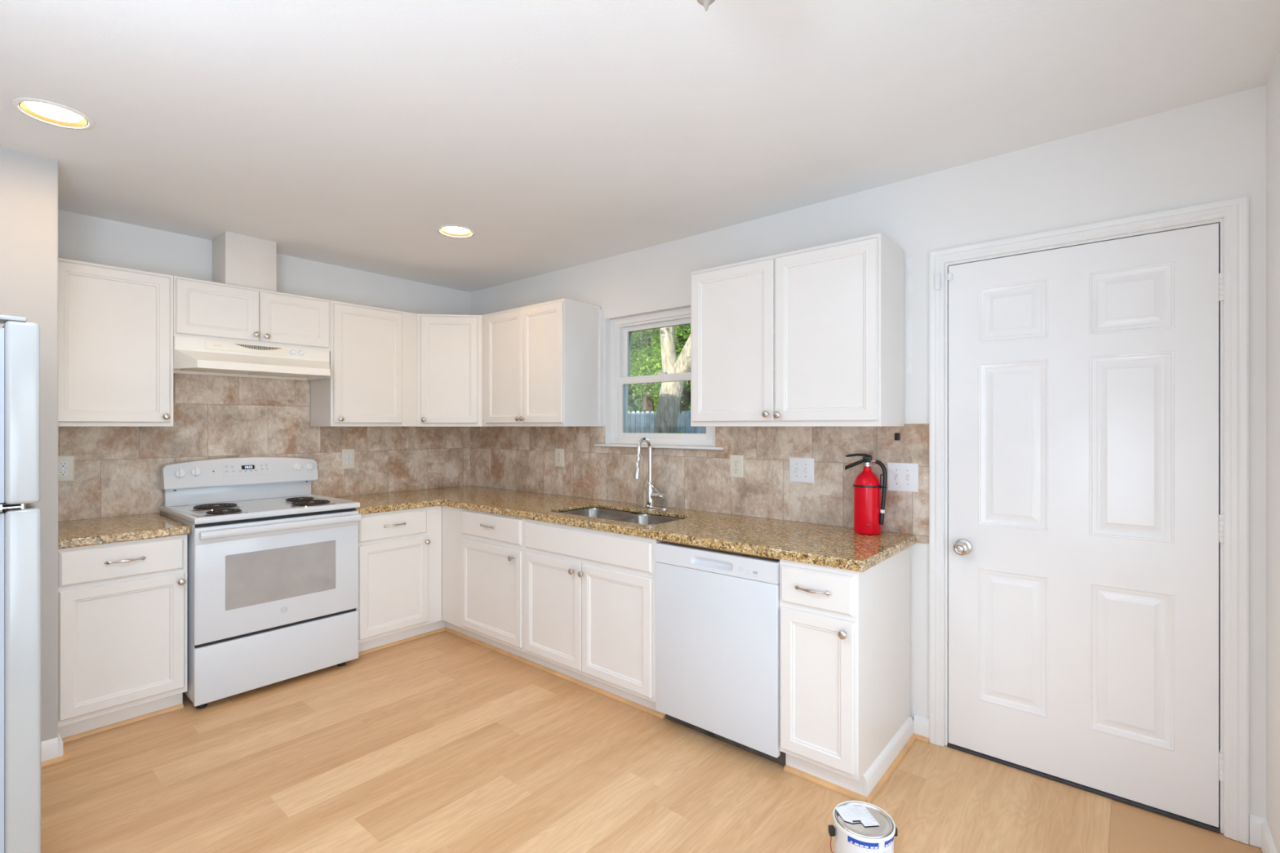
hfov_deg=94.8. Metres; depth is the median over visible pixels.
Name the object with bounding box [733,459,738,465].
receptacle
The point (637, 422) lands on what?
picket fence
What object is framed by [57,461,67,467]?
receptacle
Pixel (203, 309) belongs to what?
upper cabinet
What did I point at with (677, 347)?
tree
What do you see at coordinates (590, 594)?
base cabinet
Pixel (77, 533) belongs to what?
countertop
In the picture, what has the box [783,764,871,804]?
trim
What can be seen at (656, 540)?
trim
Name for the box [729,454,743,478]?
wall outlet
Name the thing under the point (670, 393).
tree
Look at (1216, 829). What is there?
threshold
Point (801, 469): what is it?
switch plate
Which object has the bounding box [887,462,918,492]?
switch plate
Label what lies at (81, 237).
wall
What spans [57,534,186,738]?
base cabinet
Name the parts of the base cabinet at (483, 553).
pull, door, drawer, knob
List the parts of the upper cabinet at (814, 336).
door, knob, knob, door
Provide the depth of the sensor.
2.52 m
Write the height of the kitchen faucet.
0.413 m
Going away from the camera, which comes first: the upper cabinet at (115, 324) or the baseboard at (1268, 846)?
the baseboard at (1268, 846)
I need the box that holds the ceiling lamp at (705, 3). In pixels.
[697,0,715,11]
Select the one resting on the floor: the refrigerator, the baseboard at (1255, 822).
the refrigerator
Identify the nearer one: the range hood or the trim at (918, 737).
the trim at (918, 737)
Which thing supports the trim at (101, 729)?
attached to the base cabinet at (122, 606)
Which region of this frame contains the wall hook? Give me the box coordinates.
[894,433,900,439]
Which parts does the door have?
knob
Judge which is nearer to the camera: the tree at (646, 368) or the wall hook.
the wall hook
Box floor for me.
[40,601,1262,852]
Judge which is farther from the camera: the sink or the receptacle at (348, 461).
the receptacle at (348, 461)
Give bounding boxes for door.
[948,222,1224,827]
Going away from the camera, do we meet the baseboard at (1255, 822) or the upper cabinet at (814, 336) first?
the baseboard at (1255, 822)
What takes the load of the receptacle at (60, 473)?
attached to the wall outlet at (65, 463)
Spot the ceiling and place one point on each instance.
(563, 134)
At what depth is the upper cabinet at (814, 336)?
2.61 m
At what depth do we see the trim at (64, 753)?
2.44 m
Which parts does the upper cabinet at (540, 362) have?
door, door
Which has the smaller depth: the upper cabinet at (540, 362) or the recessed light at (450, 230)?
the recessed light at (450, 230)
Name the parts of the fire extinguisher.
carry handle, squeeze lever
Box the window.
[595,306,724,449]
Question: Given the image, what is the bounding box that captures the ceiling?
[0,0,1279,292]
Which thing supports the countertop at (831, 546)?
on the base cabinet at (845, 634)
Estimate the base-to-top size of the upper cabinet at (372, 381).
0.785 m
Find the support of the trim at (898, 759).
attached to the base cabinet at (845, 634)
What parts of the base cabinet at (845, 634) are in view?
pull, drawer, door, knob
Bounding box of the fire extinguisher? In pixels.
[844,453,887,535]
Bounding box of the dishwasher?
[655,541,785,766]
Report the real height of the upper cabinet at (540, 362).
0.785 m
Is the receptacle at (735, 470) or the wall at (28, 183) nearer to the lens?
the wall at (28, 183)
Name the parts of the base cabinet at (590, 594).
door, knob, knob, door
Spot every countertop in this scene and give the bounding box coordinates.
[57,513,190,549]
[333,485,915,572]
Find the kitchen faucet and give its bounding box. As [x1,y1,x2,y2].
[632,437,668,509]
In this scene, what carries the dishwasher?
on the floor
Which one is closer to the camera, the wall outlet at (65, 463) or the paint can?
the paint can
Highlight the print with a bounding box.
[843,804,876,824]
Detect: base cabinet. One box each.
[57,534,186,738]
[355,506,445,652]
[442,506,533,662]
[524,519,666,717]
[779,546,913,796]
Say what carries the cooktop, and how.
in the electric range
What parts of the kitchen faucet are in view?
spout, deck plate, lever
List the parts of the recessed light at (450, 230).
bulb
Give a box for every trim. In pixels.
[40,754,68,768]
[62,703,183,742]
[62,748,68,759]
[358,626,445,656]
[444,626,665,719]
[598,308,603,426]
[656,539,778,559]
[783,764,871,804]
[865,733,915,803]
[913,733,928,742]
[928,195,1248,844]
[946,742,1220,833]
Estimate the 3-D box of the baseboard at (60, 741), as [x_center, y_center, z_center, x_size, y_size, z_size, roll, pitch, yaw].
[-2.416,1.325,2.449,0.095,0.094,0.013,0,0,40]
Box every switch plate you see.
[789,457,813,483]
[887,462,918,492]
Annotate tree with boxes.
[627,324,690,413]
[628,324,690,413]
[630,325,690,414]
[653,326,690,433]
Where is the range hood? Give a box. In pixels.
[173,336,330,380]
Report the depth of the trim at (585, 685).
3.20 m
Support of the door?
in the wall at (1214, 149)
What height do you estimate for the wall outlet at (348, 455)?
0.134 m
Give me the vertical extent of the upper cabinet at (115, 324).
0.785 m
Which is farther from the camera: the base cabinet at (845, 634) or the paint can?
the base cabinet at (845, 634)
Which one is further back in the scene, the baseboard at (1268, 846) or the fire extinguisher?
the fire extinguisher
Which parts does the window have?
pane, pane, sash, sill, sash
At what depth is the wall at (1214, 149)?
2.37 m
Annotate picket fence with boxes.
[627,410,706,433]
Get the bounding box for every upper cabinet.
[57,257,173,426]
[173,275,330,351]
[310,300,417,426]
[416,313,482,426]
[481,297,599,426]
[690,233,904,426]
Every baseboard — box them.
[40,737,58,762]
[57,732,62,756]
[913,715,928,737]
[1248,813,1266,848]
[1261,819,1277,852]
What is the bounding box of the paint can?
[827,800,897,852]
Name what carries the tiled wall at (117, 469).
attached to the wall at (81, 237)
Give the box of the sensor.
[934,272,940,290]
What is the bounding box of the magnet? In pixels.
[947,272,952,280]
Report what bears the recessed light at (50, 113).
in the ceiling
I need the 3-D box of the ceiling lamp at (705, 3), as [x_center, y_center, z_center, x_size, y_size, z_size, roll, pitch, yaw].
[0.132,-0.964,1.170,0.268,0.276,0.268,0,0,40]
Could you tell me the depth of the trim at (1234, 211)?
1.97 m
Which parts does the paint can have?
lid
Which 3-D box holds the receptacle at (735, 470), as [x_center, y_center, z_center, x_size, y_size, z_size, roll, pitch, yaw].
[0.518,0.237,3.179,0.036,0.029,0.002,0,0,40]
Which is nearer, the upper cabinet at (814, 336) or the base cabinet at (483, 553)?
the upper cabinet at (814, 336)
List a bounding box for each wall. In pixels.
[0,146,57,742]
[57,209,470,601]
[57,373,470,521]
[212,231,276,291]
[470,84,1266,818]
[470,423,928,543]
[1266,49,1279,852]
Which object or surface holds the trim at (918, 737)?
attached to the wall at (1214, 149)
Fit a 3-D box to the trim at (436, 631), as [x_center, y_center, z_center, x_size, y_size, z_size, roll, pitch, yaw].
[-1.513,1.363,3.728,0.016,0.016,0.636,0,0,40]
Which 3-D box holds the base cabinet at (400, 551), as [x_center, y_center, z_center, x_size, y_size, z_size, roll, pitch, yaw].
[-1.694,0.946,3.881,0.689,0.851,0.636,0,0,40]
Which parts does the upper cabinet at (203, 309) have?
door, knob, knob, door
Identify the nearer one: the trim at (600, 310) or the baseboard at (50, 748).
the baseboard at (50, 748)
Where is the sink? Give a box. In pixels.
[558,507,684,524]
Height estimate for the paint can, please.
0.196 m
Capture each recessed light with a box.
[10,97,94,129]
[436,224,475,237]
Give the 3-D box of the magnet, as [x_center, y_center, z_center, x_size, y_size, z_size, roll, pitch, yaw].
[1.322,-0.639,2.511,0.017,0.030,0.014,0,0,40]
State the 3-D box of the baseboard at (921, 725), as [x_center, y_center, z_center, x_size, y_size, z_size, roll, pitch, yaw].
[1.237,1.325,2.584,0.064,0.094,0.013,0,0,40]
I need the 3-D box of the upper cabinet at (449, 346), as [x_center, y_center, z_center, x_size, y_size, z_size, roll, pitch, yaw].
[-1.354,-0.393,4.346,0.614,0.785,0.640,0,0,40]
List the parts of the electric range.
control knob, control knob, backsplash panel, storage drawer, oven door, handle, control knob, control knob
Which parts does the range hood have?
control plate, hood knob, hood knob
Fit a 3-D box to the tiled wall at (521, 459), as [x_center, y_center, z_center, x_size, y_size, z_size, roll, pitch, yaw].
[-0.062,0.251,3.682,3.465,0.523,0.008,0,0,40]
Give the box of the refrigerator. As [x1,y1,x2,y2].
[0,314,40,852]
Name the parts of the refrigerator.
fridge door, freezer door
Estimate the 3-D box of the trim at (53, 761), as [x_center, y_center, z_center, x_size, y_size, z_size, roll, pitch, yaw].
[-3.378,1.363,1.223,0.016,0.016,3.156,0,0,40]
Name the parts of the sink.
bowl, bowl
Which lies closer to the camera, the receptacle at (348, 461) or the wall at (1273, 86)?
the wall at (1273, 86)
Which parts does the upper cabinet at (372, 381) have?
knob, door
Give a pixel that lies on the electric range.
(273, 562)
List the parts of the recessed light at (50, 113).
bulb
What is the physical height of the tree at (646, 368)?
5.316 m
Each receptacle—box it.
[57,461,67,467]
[57,470,67,475]
[346,453,351,457]
[346,459,351,464]
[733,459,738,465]
[733,467,738,473]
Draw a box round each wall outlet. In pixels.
[57,455,74,481]
[342,448,355,469]
[555,448,564,466]
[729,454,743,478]
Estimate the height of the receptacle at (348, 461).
0.029 m
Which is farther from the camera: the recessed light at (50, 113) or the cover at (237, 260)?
the cover at (237, 260)
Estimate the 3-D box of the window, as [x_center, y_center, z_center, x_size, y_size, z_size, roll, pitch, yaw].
[0.132,-0.285,3.592,0.973,0.828,0.175,0,0,40]
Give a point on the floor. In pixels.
(443, 741)
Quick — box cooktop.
[159,493,359,524]
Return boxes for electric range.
[159,456,361,708]
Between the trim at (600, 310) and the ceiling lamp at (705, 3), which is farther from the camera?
the trim at (600, 310)
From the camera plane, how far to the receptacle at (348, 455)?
4.05 m
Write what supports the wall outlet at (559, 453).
attached to the tiled wall at (521, 459)
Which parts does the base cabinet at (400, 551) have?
drawer, door, pull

